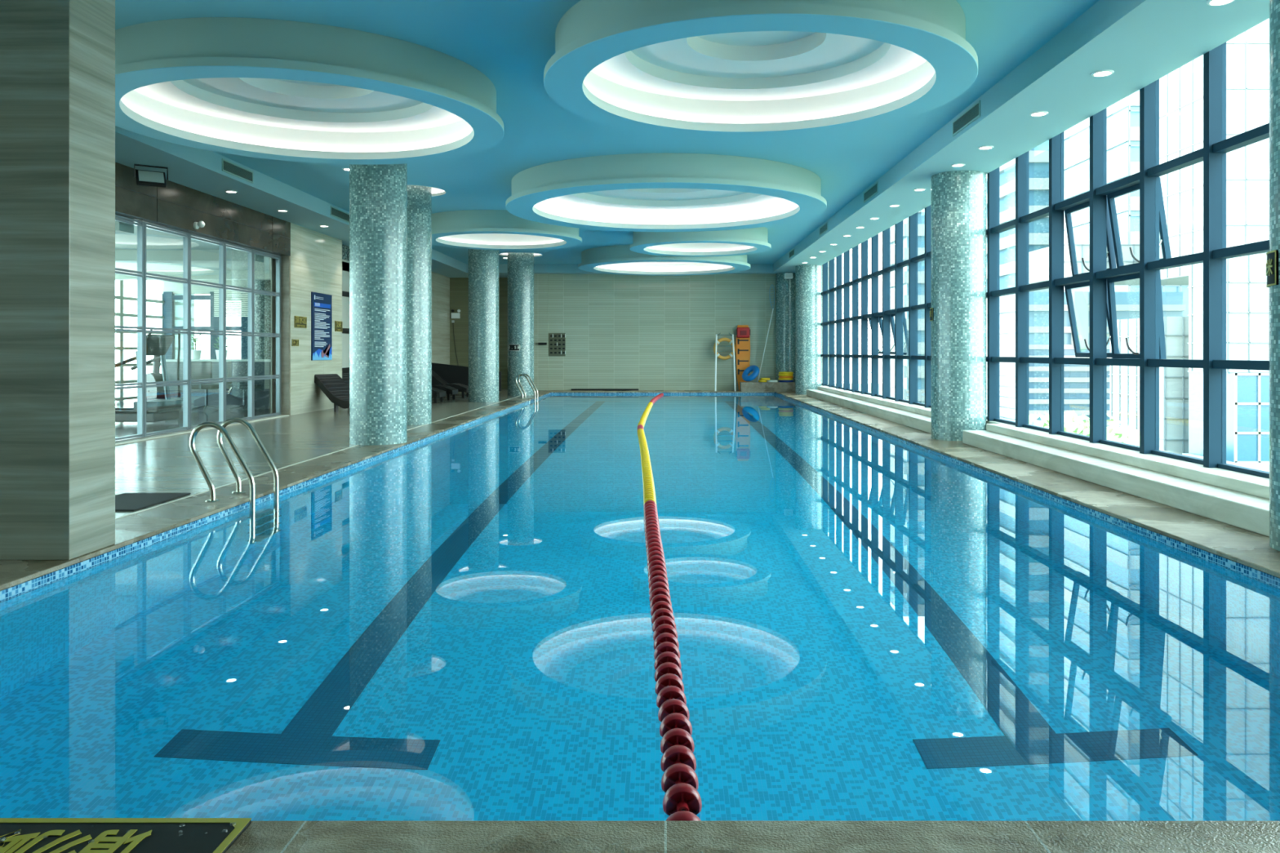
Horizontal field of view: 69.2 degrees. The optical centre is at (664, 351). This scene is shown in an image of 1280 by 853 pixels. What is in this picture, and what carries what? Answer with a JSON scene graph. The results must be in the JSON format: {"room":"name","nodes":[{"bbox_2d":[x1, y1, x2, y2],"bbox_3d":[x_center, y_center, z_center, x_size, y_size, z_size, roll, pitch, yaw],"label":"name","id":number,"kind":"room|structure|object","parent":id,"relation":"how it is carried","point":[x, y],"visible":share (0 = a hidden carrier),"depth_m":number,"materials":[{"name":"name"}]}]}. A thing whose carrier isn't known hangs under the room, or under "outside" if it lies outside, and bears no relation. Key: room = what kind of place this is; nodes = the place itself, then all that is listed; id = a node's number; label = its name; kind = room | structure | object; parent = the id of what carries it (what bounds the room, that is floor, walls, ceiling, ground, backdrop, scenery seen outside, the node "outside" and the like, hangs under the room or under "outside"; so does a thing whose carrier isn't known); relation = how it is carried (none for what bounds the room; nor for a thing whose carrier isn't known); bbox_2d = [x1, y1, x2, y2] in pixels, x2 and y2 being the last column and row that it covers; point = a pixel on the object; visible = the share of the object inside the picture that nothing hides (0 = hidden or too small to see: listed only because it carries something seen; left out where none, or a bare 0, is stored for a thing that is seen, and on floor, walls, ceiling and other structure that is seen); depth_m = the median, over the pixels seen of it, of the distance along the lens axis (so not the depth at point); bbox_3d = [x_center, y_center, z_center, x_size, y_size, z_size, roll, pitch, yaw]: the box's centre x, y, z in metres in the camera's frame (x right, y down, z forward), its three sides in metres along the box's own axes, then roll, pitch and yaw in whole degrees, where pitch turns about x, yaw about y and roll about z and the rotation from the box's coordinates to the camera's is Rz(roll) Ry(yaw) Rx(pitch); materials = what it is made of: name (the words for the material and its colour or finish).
{"room":"indoor swimming pool","nodes":[
{"label":"indoor swimming pool","id":0,"kind":"room"},
{"bbox_2d":[160,280,248,294],"bbox_3d":[-10.200,-1.675,24.050,5.600,0.350,0.200,0,0,0],"label":"wall","id":1,"kind":"structure","parent":0,"point":[166,286],"depth_m":23.95,"materials":[{"name":"grey"}]},
{"bbox_2d":[115,280,164,402],"bbox_3d":[-12.930,-0.325,10.600,0.100,3.050,27.200,0,0,0],"label":"window","id":2,"kind":"structure","parent":1,"relation":"in","point":[119,296],"depth_m":22.07,"materials":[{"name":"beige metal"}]},
{"bbox_2d":[115,161,342,415],"bbox_3d":[-7.235,-0.700,8.650,0.370,4.000,23.300,0,0,0],"label":"wall","id":3,"kind":"structure","parent":0,"point":[131,204],"depth_m":17.49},
{"bbox_2d":[115,214,280,441],"bbox_3d":[-7.235,-0.300,7.235,0.070,3.010,20.470,0,0,0],"label":"window frame","id":4,"kind":"structure","parent":3,"relation":"in","point":[141,275],"depth_m":14.10,"materials":[{"name":"silver metal"}]},
{"bbox_2d":[115,414,288,445],"bbox_3d":[-7.175,1.190,7.225,0.250,0.020,20.450,0,0,0],"label":"trim","id":5,"kind":"structure","parent":3,"relation":"attached to","point":[139,439],"depth_m":13.50,"materials":[{"name":"stone"}]},
{"bbox_2d":[280,255,290,415],"bbox_3d":[-7.165,-0.305,17.470,0.230,3.010,0.060,0,0,0],"label":"trim","id":6,"kind":"structure","parent":3,"relation":"attached to","point":[285,260],"depth_m":17.44,"materials":[{"name":"stone"}]},
{"bbox_2d":[293,315,306,328],"bbox_3d":[-7.041,-0.579,17.970,0.018,0.230,0.580,0,0,0],"label":"wall sign","id":7,"kind":"object","parent":3,"relation":"attached to","point":[300,322],"visible":1,"depth_m":17.93,"materials":[{"name":"brown metal"}]},
{"bbox_2d":[311,292,332,360],"bbox_3d":[-7.034,-0.515,19.060,0.032,1.370,1.080,0,0,0],"label":"poster","id":8,"kind":"object","parent":3,"relation":"attached to","point":[321,304],"visible":1,"depth_m":18.99,"materials":[{"name":"blue paper"}]},
{"bbox_2d":[320,343,330,358],"bbox_3d":[-7.018,-0.025,19.240,0.001,0.300,0.520,0,0,0],"label":"picture","id":9,"kind":"object","parent":8,"relation":"attached to","point":[325,348],"depth_m":19.24,"materials":[{"name":"blue paper"}]},
{"bbox_2d":[213,289,248,316],"bbox_3d":[-10.900,-1.242,23.720,1.200,0.685,0.040,0,0,0],"label":"window blind","id":10,"kind":"object","parent":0,"point":[215,295],"visible":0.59,"depth_m":23.70,"materials":[{"name":"beige"}]},
{"bbox_2d":[115,225,349,280],"bbox_3d":[-10.240,-1.950,10.600,5.920,0.200,27.200,0,0,0],"label":"ceiling","id":11,"kind":"structure","parent":0,"point":[155,240],"depth_m":16.60,"materials":[{"name":"grey paint"}]},
{"bbox_2d":[115,220,271,279],"bbox_3d":[-10.200,-1.750,10.675,5.600,0.200,21.350,0,0,0],"label":"beams","id":12,"kind":"structure","parent":11,"relation":"attached to","point":[121,255],"depth_m":16.80,"materials":[{"name":"grey"}]},
{"bbox_2d":[0,392,551,600],"bbox_3d":[-3.510,2.055,15.220,0.200,1.650,26.080,0,0,0],"label":"tiles","id":13,"kind":"structure","parent":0,"point":[15,590],"depth_m":6.58,"materials":[{"name":"tile"}]},
{"bbox_2d":[189,417,279,511],"bbox_3d":[-3.541,1.555,7.700,0.562,1.990,0.570,0,0,0],"label":"pool ladder","id":14,"kind":"object","parent":13,"relation":"attached to","point":[222,431],"visible":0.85,"depth_m":7.47,"materials":[{"name":"silver metal"}]},
{"bbox_2d":[0,390,555,591],"bbox_3d":[-3.672,1.215,15.695,0.525,0.030,26.630,0,0,0],"label":"pool edge","id":15,"kind":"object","parent":13,"relation":"attached to","point":[131,529],"depth_m":7.52,"materials":[{"name":"stone"}]},
{"bbox_2d":[349,163,407,445],"bbox_3d":[-3.785,-0.850,12.290,0.730,4.100,0.730,0,0,0],"label":"column","id":16,"kind":"structure","parent":15,"relation":"on","point":[378,193],"depth_m":11.97,"materials":[{"name":"tile"}]},
{"bbox_2d":[515,373,537,401],"bbox_3d":[-3.541,1.555,24.030,0.562,1.990,0.570,0,0,0],"label":"pool ladder","id":17,"kind":"object","parent":13,"relation":"attached to","point":[526,375],"visible":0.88,"depth_m":23.79,"materials":[{"name":"silver metal"}]},
{"bbox_2d":[271,244,349,413],"bbox_3d":[-7.440,-0.700,22.450,0.320,4.000,9.900,0,0,0],"label":"wall","id":18,"kind":"structure","parent":0,"point":[345,274],"depth_m":21.09,"materials":[{"name":"grey"}]},
{"bbox_2d":[342,290,349,372],"bbox_3d":[-7.285,-0.450,23.850,0.030,1.860,7.100,0,0,0],"label":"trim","id":19,"kind":"structure","parent":18,"relation":"attached to","point":[345,331],"depth_m":21.18,"materials":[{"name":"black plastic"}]},
{"bbox_2d":[115,388,536,517],"bbox_3d":[-8.480,1.319,13.800,9.040,0.262,34.000,0,0,0],"label":"floor","id":20,"kind":"structure","parent":0,"point":[166,464],"depth_m":11.85,"materials":[{"name":"tile"}]},
{"bbox_2d":[0,0,115,559],"bbox_3d":[-3.940,-0.750,5.575,1.020,3.900,0.450,0,0,0],"label":"marble pillar","id":21,"kind":"structure","parent":20,"relation":"on","point":[57,57],"depth_m":5.35,"materials":[{"name":"grey stone"}]},
{"bbox_2d":[115,333,181,422],"bbox_3d":[-9.135,0.425,15.410,1.870,1.426,0.820,0,0,0],"label":"treadmill","id":22,"kind":"object","parent":20,"relation":"on","point":[167,409],"visible":0.66,"depth_m":15.30,"materials":[{"name":"black plastic"}]},
{"bbox_2d":[115,493,191,511],"bbox_3d":[-4.280,1.195,7.420,0.560,0.010,0.840,0,0,0],"label":"door mat","id":23,"kind":"object","parent":20,"relation":"on","point":[124,501],"visible":0.71,"depth_m":7.50,"materials":[{"name":"grey rubber"}]},
{"bbox_2d":[146,328,199,417],"bbox_3d":[-9.350,0.374,17.300,1.600,1.628,0.684,0,0,38],"label":"elliptical trainer","id":24,"kind":"object","parent":20,"relation":"on","point":[152,393],"visible":0.36,"depth_m":17.39,"materials":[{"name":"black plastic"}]},
{"bbox_2d":[191,361,218,410],"bbox_3d":[-9.278,0.682,18.850,0.524,0.987,0.545,0,0,0],"label":"office chair","id":25,"kind":"object","parent":20,"relation":"on","point":[199,370],"visible":0.82,"depth_m":18.58,"materials":[{"name":"black plastic"}]},
{"bbox_2d":[165,359,271,408],"bbox_3d":[-9.300,0.673,19.600,2.300,1.030,0.720,0,0,0],"label":"reception desk","id":26,"kind":"object","parent":20,"relation":"on","point":[234,397],"visible":0.28,"depth_m":19.30,"materials":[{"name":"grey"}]},
{"bbox_2d":[191,331,204,359],"bbox_3d":[-9.905,-0.138,19.602,0.415,0.593,0.444,0,0,0],"label":"potted plant","id":27,"kind":"object","parent":26,"relation":"on","point":[195,354],"visible":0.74,"depth_m":19.53,"materials":[{"name":"green plant"}]},
{"bbox_2d":[227,361,260,410],"bbox_3d":[-8.528,0.682,18.900,0.524,0.987,0.545,0,0,0],"label":"office chair","id":28,"kind":"object","parent":20,"relation":"on","point":[235,369],"visible":0.76,"depth_m":18.63,"materials":[{"name":"black plastic"}]},
{"bbox_2d":[254,280,271,359],"bbox_3d":[-9.300,-0.325,21.600,0.600,3.050,0.600,0,0,0],"label":"column","id":29,"kind":"structure","parent":20,"relation":"on","point":[262,302],"depth_m":21.32,"materials":[{"name":"tile"}]},
{"bbox_2d":[115,395,519,519],"bbox_3d":[-3.947,1.298,12.980,0.025,0.204,31.960,0,0,0],"label":"trim","id":30,"kind":"structure","parent":20,"relation":"attached to","point":[201,492],"depth_m":8.74,"materials":[{"name":"stone"}]},
{"bbox_2d":[314,373,349,412],"bbox_3d":[-6.108,0.827,18.633,1.900,0.746,0.640,0,0,24],"label":"sun lounger","id":31,"kind":"object","parent":20,"relation":"on","point":[333,386],"visible":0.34,"depth_m":18.69,"materials":[{"name":"black wicker"}]},
{"bbox_2d":[407,184,431,425],"bbox_3d":[-4.280,-0.850,15.570,0.730,4.100,0.730,0,0,0],"label":"column","id":32,"kind":"structure","parent":20,"relation":"on","point":[419,197],"depth_m":15.29,"materials":[{"name":"tile"}]},
{"bbox_2d":[431,386,445,403],"bbox_3d":[-6.200,0.827,22.000,1.900,0.746,0.640,0,0,0],"label":"sun lounger","id":33,"kind":"object","parent":20,"relation":"on","point":[436,392],"visible":0.2,"depth_m":21.76,"materials":[{"name":"black plastic"}]},
{"bbox_2d":[431,384,457,400],"bbox_3d":[-6.200,0.827,23.300,1.900,0.746,0.640,0,0,0],"label":"sun lounger","id":34,"kind":"object","parent":20,"relation":"on","point":[449,390],"visible":0.26,"depth_m":23.00,"materials":[{"name":"black plastic"}]},
{"bbox_2d":[431,369,468,386],"bbox_3d":[-5.700,0.827,25.800,1.900,0.746,0.640,0,0,0],"label":"sun lounger","id":35,"kind":"object","parent":20,"relation":"on","point":[436,379],"visible":0.22,"depth_m":25.58,"materials":[{"name":"black plastic"}]},
{"bbox_2d":[442,382,468,398],"bbox_3d":[-6.100,0.827,24.500,1.900,0.746,0.640,0,0,0],"label":"sun lounger","id":36,"kind":"object","parent":20,"relation":"on","point":[462,388],"visible":0.27,"depth_m":24.18,"materials":[{"name":"black plastic"}]},
{"bbox_2d":[431,362,501,392],"bbox_3d":[-5.900,0.750,27.260,2.200,0.900,0.420,0,0,0],"label":"screen","id":37,"kind":"object","parent":20,"relation":"on","point":[451,374],"visible":0.29,"depth_m":27.20,"materials":[{"name":"black wicker"}]},
{"bbox_2d":[468,248,498,402],"bbox_3d":[-4.380,-0.850,22.500,0.730,4.100,0.730,0,0,0],"label":"column","id":38,"kind":"structure","parent":20,"relation":"on","point":[483,264],"depth_m":22.18,"materials":[{"name":"tile"}]},
{"bbox_2d":[507,252,533,395],"bbox_3d":[-3.990,-0.850,25.800,0.730,4.100,0.730,0,0,0],"label":"column","id":39,"kind":"structure","parent":20,"relation":"on","point":[520,264],"depth_m":25.49,"materials":[{"name":"tile"}]},
{"bbox_2d":[431,271,449,364],"bbox_3d":[-7.325,-0.700,28.950,0.550,4.000,3.100,0,0,0],"label":"wall","id":40,"kind":"structure","parent":0,"point":[440,283],"depth_m":29.22,"materials":[{"name":"beige tile"}]},
{"bbox_2d":[449,277,507,388],"bbox_3d":[-5.675,-0.700,30.650,3.450,4.000,0.300,0,0,0],"label":"wall","id":41,"kind":"structure","parent":0,"point":[459,286],"depth_m":30.50,"materials":[{"name":"brown tile"}]},
{"bbox_2d":[451,309,460,363],"bbox_3d":[-6.850,-0.352,30.465,0.310,2.106,0.090,0,0,0],"label":"emergency light","id":42,"kind":"object","parent":41,"relation":"attached to","point":[454,315],"visible":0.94,"depth_m":30.43,"materials":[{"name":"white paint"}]},
{"bbox_2d":[533,273,548,390],"bbox_3d":[-3.885,-0.700,29.125,0.530,4.000,0.350,0,0,0],"label":"wall pier","id":43,"kind":"object","parent":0,"point":[540,281],"visible":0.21,"depth_m":28.95,"materials":[{"name":"tile"}]},
{"bbox_2d":[548,274,775,390],"bbox_3d":[0.640,-0.700,29.150,8.520,4.000,0.300,0,0,0],"label":"wall","id":44,"kind":"structure","parent":0,"point":[642,332],"depth_m":29.00,"materials":[{"name":"tile"}]},
{"bbox_2d":[548,333,565,355],"bbox_3d":[-3.354,-0.230,28.965,0.552,0.720,0.050,0,0,0],"label":"notice sign","id":45,"kind":"object","parent":44,"relation":"attached to","point":[557,341],"visible":1,"depth_m":28.97,"materials":[{"name":"grey metal"}]},
{"bbox_2d":[551,390,774,392],"bbox_3d":[-0.035,1.215,28.535,6.750,0.030,0.950,0,0,0],"label":"trim","id":46,"kind":"structure","parent":44,"relation":"attached to","point":[555,391],"depth_m":28.22,"materials":[{"name":"stone"}]},
{"bbox_2d":[571,388,638,390],"bbox_3d":[-1.850,1.175,28.910,2.100,0.050,0.120,0,0,0],"label":"mat","id":47,"kind":"object","parent":46,"relation":"on","point":[571,388],"visible":1,"depth_m":28.85,"materials":[{"name":"black plastic"}]},
{"bbox_2d":[715,333,735,391],"bbox_3d":[1.860,0.307,28.460,0.648,1.793,0.367,0,0,0],"label":"stand","id":48,"kind":"object","parent":46,"relation":"on","point":[716,345],"visible":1,"depth_m":28.46,"materials":[{"name":"white paint"}]},
{"bbox_2d":[713,337,735,359],"bbox_3d":[1.860,-0.100,28.720,0.690,0.690,0.122,0,0,0],"label":"life ring","id":49,"kind":"object","parent":48,"relation":"hanging from","point":[731,355],"visible":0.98,"depth_m":28.67,"materials":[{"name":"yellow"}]},
{"bbox_2d":[735,324,750,390],"bbox_3d":[2.450,0.181,28.846,0.460,2.037,0.221,0,0,0],"label":"board","id":50,"kind":"object","parent":46,"relation":"on","point":[743,331],"visible":0.9,"depth_m":28.85,"materials":[{"name":"orange plastic"}]},
{"bbox_2d":[757,284,774,382],"bbox_3d":[3.118,-0.465,28.762,0.677,3.295,0.135,0,0,-20],"label":"pole","id":51,"kind":"object","parent":46,"relation":"on","point":[771,284],"visible":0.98,"depth_m":28.77,"materials":[{"name":"metal"}]},
{"bbox_2d":[739,382,795,391],"bbox_3d":[3.335,1.060,28.325,2.030,0.280,0.450,0,0,0],"label":"stone ledge","id":52,"kind":"object","parent":46,"relation":"on","point":[744,386],"visible":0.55,"depth_m":28.10,"materials":[{"name":"grey stone"}]},
{"bbox_2d":[742,364,759,381],"bbox_3d":[2.640,0.655,28.360,0.516,0.494,0.529,0,0,0],"label":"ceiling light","id":53,"kind":"object","parent":52,"relation":"on","point":[755,369],"visible":1,"depth_m":28.25,"materials":[{"name":"blue plastic"}]},
{"bbox_2d":[551,392,774,394],"bbox_3d":[-0.035,2.055,28.160,6.750,1.650,0.200,0,0,0],"label":"wall","id":54,"kind":"structure","parent":0,"point":[552,393],"depth_m":28.06,"materials":[{"name":"tile"}]},
{"bbox_2d":[115,0,1269,277],"bbox_3d":[-1.375,-2.700,13.800,11.950,0.001,34.000,0,0,0],"label":"ceiling","id":55,"kind":"structure","parent":0,"point":[512,42],"depth_m":10.56,"materials":[{"name":"teal paint"}]},
{"bbox_2d":[133,164,168,187],"bbox_3d":[-6.720,-2.300,12.150,0.404,0.277,0.187,0,0,-35],"label":"floodlight","id":56,"kind":"object","parent":55,"relation":"attached to","point":[146,178],"visible":1,"depth_m":12.12,"materials":[{"name":"black plastic"}]},
{"bbox_2d":[222,158,253,183],"bbox_3d":[-6.074,-2.575,13.225,0.012,0.170,0.950,0,0,0],"label":"ceiling vent","id":57,"kind":"object","parent":55,"relation":"in","point":[228,166],"visible":1,"depth_m":13.19,"materials":[{"name":"grey metal"}]},
{"bbox_2d":[115,17,503,164],"bbox_3d":[-3.590,-2.575,9.350,3.892,0.590,3.892,0,0,0],"label":"ceiling light","id":58,"kind":"object","parent":55,"relation":"attached to","point":[255,87],"visible":0.94,"depth_m":9.27,"materials":[{"name":"grey paint"}]},
{"bbox_2d":[330,205,349,222],"bbox_3d":[-6.074,-2.575,17.425,0.012,0.170,1.050,0,0,0],"label":"ceiling vent","id":59,"kind":"object","parent":55,"relation":"in","point":[335,212],"visible":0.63,"depth_m":17.37,"materials":[{"name":"grey metal"}]},
{"bbox_2d":[431,186,445,196],"bbox_3d":[-4.280,-2.810,15.570,1.320,0.220,1.320,0,0,0],"label":"recessed light","id":60,"kind":"object","parent":55,"relation":"attached to","point":[435,192],"depth_m":16.10,"materials":[{"name":"white paint"}]},
{"bbox_2d":[431,209,582,250],"bbox_3d":[-3.360,-2.575,19.200,3.300,0.590,3.300,0,0,0],"label":"ceiling light","id":61,"kind":"object","parent":55,"relation":"attached to","point":[477,229],"visible":0.87,"depth_m":18.05,"materials":[{"name":"grey paint"}]},
{"bbox_2d":[577,244,750,275],"bbox_3d":[0.000,-2.575,25.400,4.700,0.590,4.700,0,0,0],"label":"ceiling light","id":62,"kind":"object","parent":55,"relation":"attached to","point":[619,259],"visible":0.78,"depth_m":24.77,"materials":[{"name":"grey paint"}]},
{"bbox_2d":[505,152,826,231],"bbox_3d":[0.030,-2.575,15.070,5.140,0.590,5.140,0,0,0],"label":"ceiling light","id":63,"kind":"object","parent":55,"relation":"attached to","point":[664,192],"visible":1,"depth_m":14.11,"materials":[{"name":"grey paint"}]},
{"bbox_2d":[630,226,771,256],"bbox_3d":[0.800,-2.575,20.650,3.132,0.590,3.132,0,0,0],"label":"ceiling light","id":64,"kind":"object","parent":55,"relation":"attached to","point":[753,240],"visible":0.8,"depth_m":19.92,"materials":[{"name":"grey paint"}]},
{"bbox_2d":[543,0,977,138],"bbox_3d":[0.800,-2.575,8.100,3.674,0.590,3.674,0,0,0],"label":"ceiling light","id":65,"kind":"object","parent":55,"relation":"attached to","point":[695,68],"visible":1,"depth_m":8.49,"materials":[{"name":"grey paint"}]},
{"bbox_2d":[863,182,878,203],"bbox_3d":[3.334,-2.575,15.000,0.012,0.170,1.000,0,0,0],"label":"ceiling vent","id":66,"kind":"object","parent":55,"relation":"in","point":[873,190],"visible":1,"depth_m":14.95,"materials":[{"name":"metal"}]},
{"bbox_2d":[952,100,980,136],"bbox_3d":[3.334,-2.575,10.260,0.012,0.170,0.920,0,0,0],"label":"ceiling vent","id":67,"kind":"object","parent":55,"relation":"in","point":[972,113],"visible":1,"depth_m":10.22,"materials":[{"name":"grey metal"}]},
{"bbox_2d":[1091,69,1114,76],"bbox_3d":[3.830,-2.433,8.110,0.184,0.011,0.184,0,0,0],"label":"recessed light","id":68,"kind":"object","parent":55,"relation":"in","point":[1106,72],"visible":1,"depth_m":8.11,"materials":[{"name":"white glass"}]},
{"bbox_2d":[1206,0,1235,5],"bbox_3d":[3.860,-2.433,6.430,0.184,0.011,0.184,0,0,0],"label":"recessed light","id":69,"kind":"object","parent":55,"relation":"in","point":[1211,2],"visible":1,"depth_m":6.46,"materials":[{"name":"white"}]},
{"bbox_2d":[225,821,1279,852],"bbox_3d":[0.258,1.215,-0.310,8.385,0.030,5.380,0,0,0],"label":"pool deck","id":70,"kind":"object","parent":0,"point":[260,837],"depth_m":2.29,"materials":[{"name":"stone"}]},
{"bbox_2d":[0,817,251,852],"bbox_3d":[-2.150,1.191,2.046,2.200,0.018,0.632,0,0,0],"label":"floor mat","id":71,"kind":"object","parent":70,"relation":"on","point":[17,835],"visible":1,"depth_m":2.28,"materials":[{"name":"black rubber"}]},
{"bbox_2d":[774,392,1279,587],"bbox_3d":[3.440,2.055,15.220,0.200,1.650,26.080,0,0,0],"label":"wall","id":72,"kind":"structure","parent":0,"point":[1263,576],"depth_m":7.01,"materials":[{"name":"tile"}]},
{"bbox_2d":[774,391,1279,577],"bbox_3d":[3.895,1.215,15.695,1.110,0.030,26.630,0,0,0],"label":"pool deck","id":73,"kind":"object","parent":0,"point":[1245,547],"depth_m":7.52,"materials":[{"name":"stone"}]},
{"bbox_2d":[775,272,795,382],"bbox_3d":[3.840,-0.620,28.920,0.730,3.640,0.730,0,0,0],"label":"column","id":74,"kind":"structure","parent":73,"relation":"on","point":[784,288],"depth_m":28.59,"materials":[{"name":"tile"}]},
{"bbox_2d":[795,264,821,395],"bbox_3d":[4.090,-0.620,26.350,0.730,3.640,0.730,0,0,0],"label":"column","id":75,"kind":"structure","parent":73,"relation":"on","point":[807,277],"depth_m":26.04,"materials":[{"name":"tile"}]},
{"bbox_2d":[931,170,986,440],"bbox_3d":[4.070,-0.620,12.840,0.730,3.640,0.730,0,0,0],"label":"column","id":76,"kind":"structure","parent":73,"relation":"on","point":[958,197],"depth_m":12.53,"materials":[{"name":"tile"}]},
{"bbox_2d":[1269,0,1279,551],"bbox_3d":[4.070,-0.620,5.575,0.730,3.640,0.730,0,0,0],"label":"column","id":77,"kind":"structure","parent":73,"relation":"on","point":[1274,5],"depth_m":5.64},
{"bbox_2d":[1266,249,1278,287],"bbox_3d":[3.737,-0.510,5.723,0.043,0.210,0.265,0,0,24],"label":"sign","id":78,"kind":"object","parent":77,"relation":"attached to","point":[1272,264],"visible":0.99,"depth_m":5.64,"materials":[{"name":"black"}]},
{"bbox_2d":[821,261,1269,480],"bbox_3d":[4.660,-0.625,13.100,0.480,4.150,32.200,0,0,0],"label":"wall","id":79,"kind":"structure","parent":0,"point":[987,421],"depth_m":9.95,"materials":[{"name":"stone"}]},
{"bbox_2d":[806,386,931,433],"bbox_3d":[4.180,1.115,19.550,0.520,0.170,12.100,0,0,0],"label":"trim","id":80,"kind":"structure","parent":79,"relation":"attached to","point":[921,422],"depth_m":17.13,"materials":[{"name":"stone"}]},
{"bbox_2d":[821,167,999,421],"bbox_3d":[4.615,-0.840,19.836,0.389,3.560,14.428,0,0,0],"label":"window","id":81,"kind":"structure","parent":79,"relation":"in","point":[885,318],"depth_m":18.73,"materials":[{"name":"blue metal"}]},
{"bbox_2d":[962,430,1269,536],"bbox_3d":[4.180,1.115,9.100,0.520,0.170,6.200,0,0,0],"label":"trim","id":82,"kind":"structure","parent":79,"relation":"attached to","point":[1248,512],"depth_m":7.69,"materials":[{"name":"stone"}]},
{"bbox_2d":[986,42,1269,478],"bbox_3d":[4.580,-0.840,9.020,0.319,3.560,7.640,0,0,0],"label":"window","id":83,"kind":"structure","parent":79,"relation":"in","point":[1104,236],"depth_m":8.63,"materials":[{"name":"blue metal"}]},
{"bbox_2d":[986,423,1269,499],"bbox_3d":[4.330,0.985,9.100,0.220,0.090,6.160,0,0,0],"label":"trim","id":84,"kind":"structure","parent":79,"relation":"attached to","point":[1260,487],"depth_m":8.12,"materials":[{"name":"stone"}]},
{"bbox_3d":[-8.150,-0.325,24.050,1.500,3.050,0.300,0,0,0],"label":"wall","id":85,"kind":"structure","parent":0,"visible":0},
{"bbox_2d":[161,291,248,373],"bbox_3d":[-10.940,-0.325,24.000,4.120,3.050,0.200,0,0,0],"label":"window","id":86,"kind":"structure","parent":85,"relation":"in","point":[172,308],"depth_m":23.90,"materials":[{"name":"grey metal"}]},
{"label":"outside","id":87,"kind":"structure","parent":0,"visible":0},
{"bbox_2d":[1029,244,1188,284],"bbox_3d":[34.220,-5.650,60.960,19.560,2.160,6.080,0,0,0],"label":"bridge","id":88,"kind":"structure","parent":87,"point":[1038,259],"depth_m":58.00,"materials":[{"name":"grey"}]},
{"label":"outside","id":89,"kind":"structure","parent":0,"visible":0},
{"bbox_2d":[834,383,882,395],"bbox_3d":[132.475,10.450,120.000,255.050,0.500,360.000,0,0,0],"label":"ground","id":90,"kind":"structure","parent":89,"point":[880,385],"depth_m":267.55,"materials":[{"name":"grey"}]},
{"bbox_2d":[890,208,924,403],"bbox_3d":[37.250,-12.075,134.700,7.700,44.550,10.600,0,0,0],"label":"tower","id":91,"kind":"structure","parent":90,"relation":"on","point":[921,215],"depth_m":130.01,"materials":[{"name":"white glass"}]},
{"bbox_2d":[986,139,1048,292],"bbox_3d":[49.750,-24.300,120.700,14.700,69.000,18.600,0,0,0],"label":"apartment tower","id":92,"kind":"structure","parent":90,"relation":"on","point":[1038,155],"depth_m":112.96,"materials":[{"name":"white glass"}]},
{"bbox_2d":[1029,410,1139,446],"bbox_3d":[14.771,6.110,32.908,5.501,8.200,5.436,0,0,0],"label":"tree","id":93,"kind":"object","parent":90,"relation":"on","point":[1073,424],"visible":0.09,"depth_m":32.35,"materials":[{"name":"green plant"}]},
{"bbox_2d":[986,291,1186,435],"bbox_3d":[31.950,2.900,73.700,12.300,14.600,12.600,0,0,0],"label":"podium building","id":94,"kind":"structure","parent":90,"relation":"on","point":[1076,377],"depth_m":68.00,"materials":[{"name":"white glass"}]},
{"bbox_2d":[1063,89,1188,316],"bbox_3d":[51.950,-26.970,95.845,16.300,74.460,16.310,0,0,0],"label":"glass tower","id":95,"kind":"structure","parent":90,"relation":"on","point":[1122,116],"depth_m":90.01,"materials":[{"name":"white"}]},
{"bbox_2d":[1084,426,1168,452],"bbox_3d":[18.634,6.585,38.630,5.003,7.254,5.297,0,0,0],"label":"tree","id":96,"kind":"object","parent":90,"relation":"on","point":[1136,437],"visible":0.02,"depth_m":37.25,"materials":[{"name":"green plant"}]},
{"bbox_2d":[1108,316,1188,454],"bbox_3d":[25.288,4.263,47.220,2.695,11.925,5.560,0,0,0],"label":"building","id":97,"kind":"structure","parent":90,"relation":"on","point":[1124,380],"depth_m":44.49,"materials":[{"name":"grey"}]},
{"bbox_2d":[1182,252,1269,471],"bbox_3d":[30.000,2.900,41.000,12.000,14.600,4.000,0,0,0],"label":"building","id":98,"kind":"structure","parent":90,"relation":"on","point":[1247,295],"depth_m":40.00,"materials":[{"name":"blue"}]},
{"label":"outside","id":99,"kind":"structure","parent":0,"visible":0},
{"bbox_2d":[1159,17,1269,280],"bbox_3d":[35.670,-23.535,52.470,12.660,38.530,7.060,0,0,0],"label":"tower","id":100,"kind":"structure","parent":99,"point":[1247,54],"depth_m":49.00,"materials":[{"name":"grey"}]},
{"bbox_3d":[-0.035,2.955,15.220,7.150,0.150,26.080,0,0,0],"label":"floor","id":101,"kind":"structure","parent":0,"visible":0},
{"bbox_2d":[0,394,1279,821],"bbox_3d":[-0.035,1.280,15.220,6.750,0.001,25.680,0,0,0],"label":"pool water","id":102,"kind":"object","parent":101,"relation":"on","point":[456,625],"visible":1,"depth_m":3.99,"materials":[{"name":"blue liquid"}]},
{"bbox_2d":[636,392,702,821],"bbox_3d":[-0.205,1.276,15.101,0.498,0.124,25.348,0,0,0],"label":"lane rope","id":103,"kind":"object","parent":102,"relation":"on","point":[680,777],"visible":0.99,"depth_m":3.49,"materials":[{"name":"red"}]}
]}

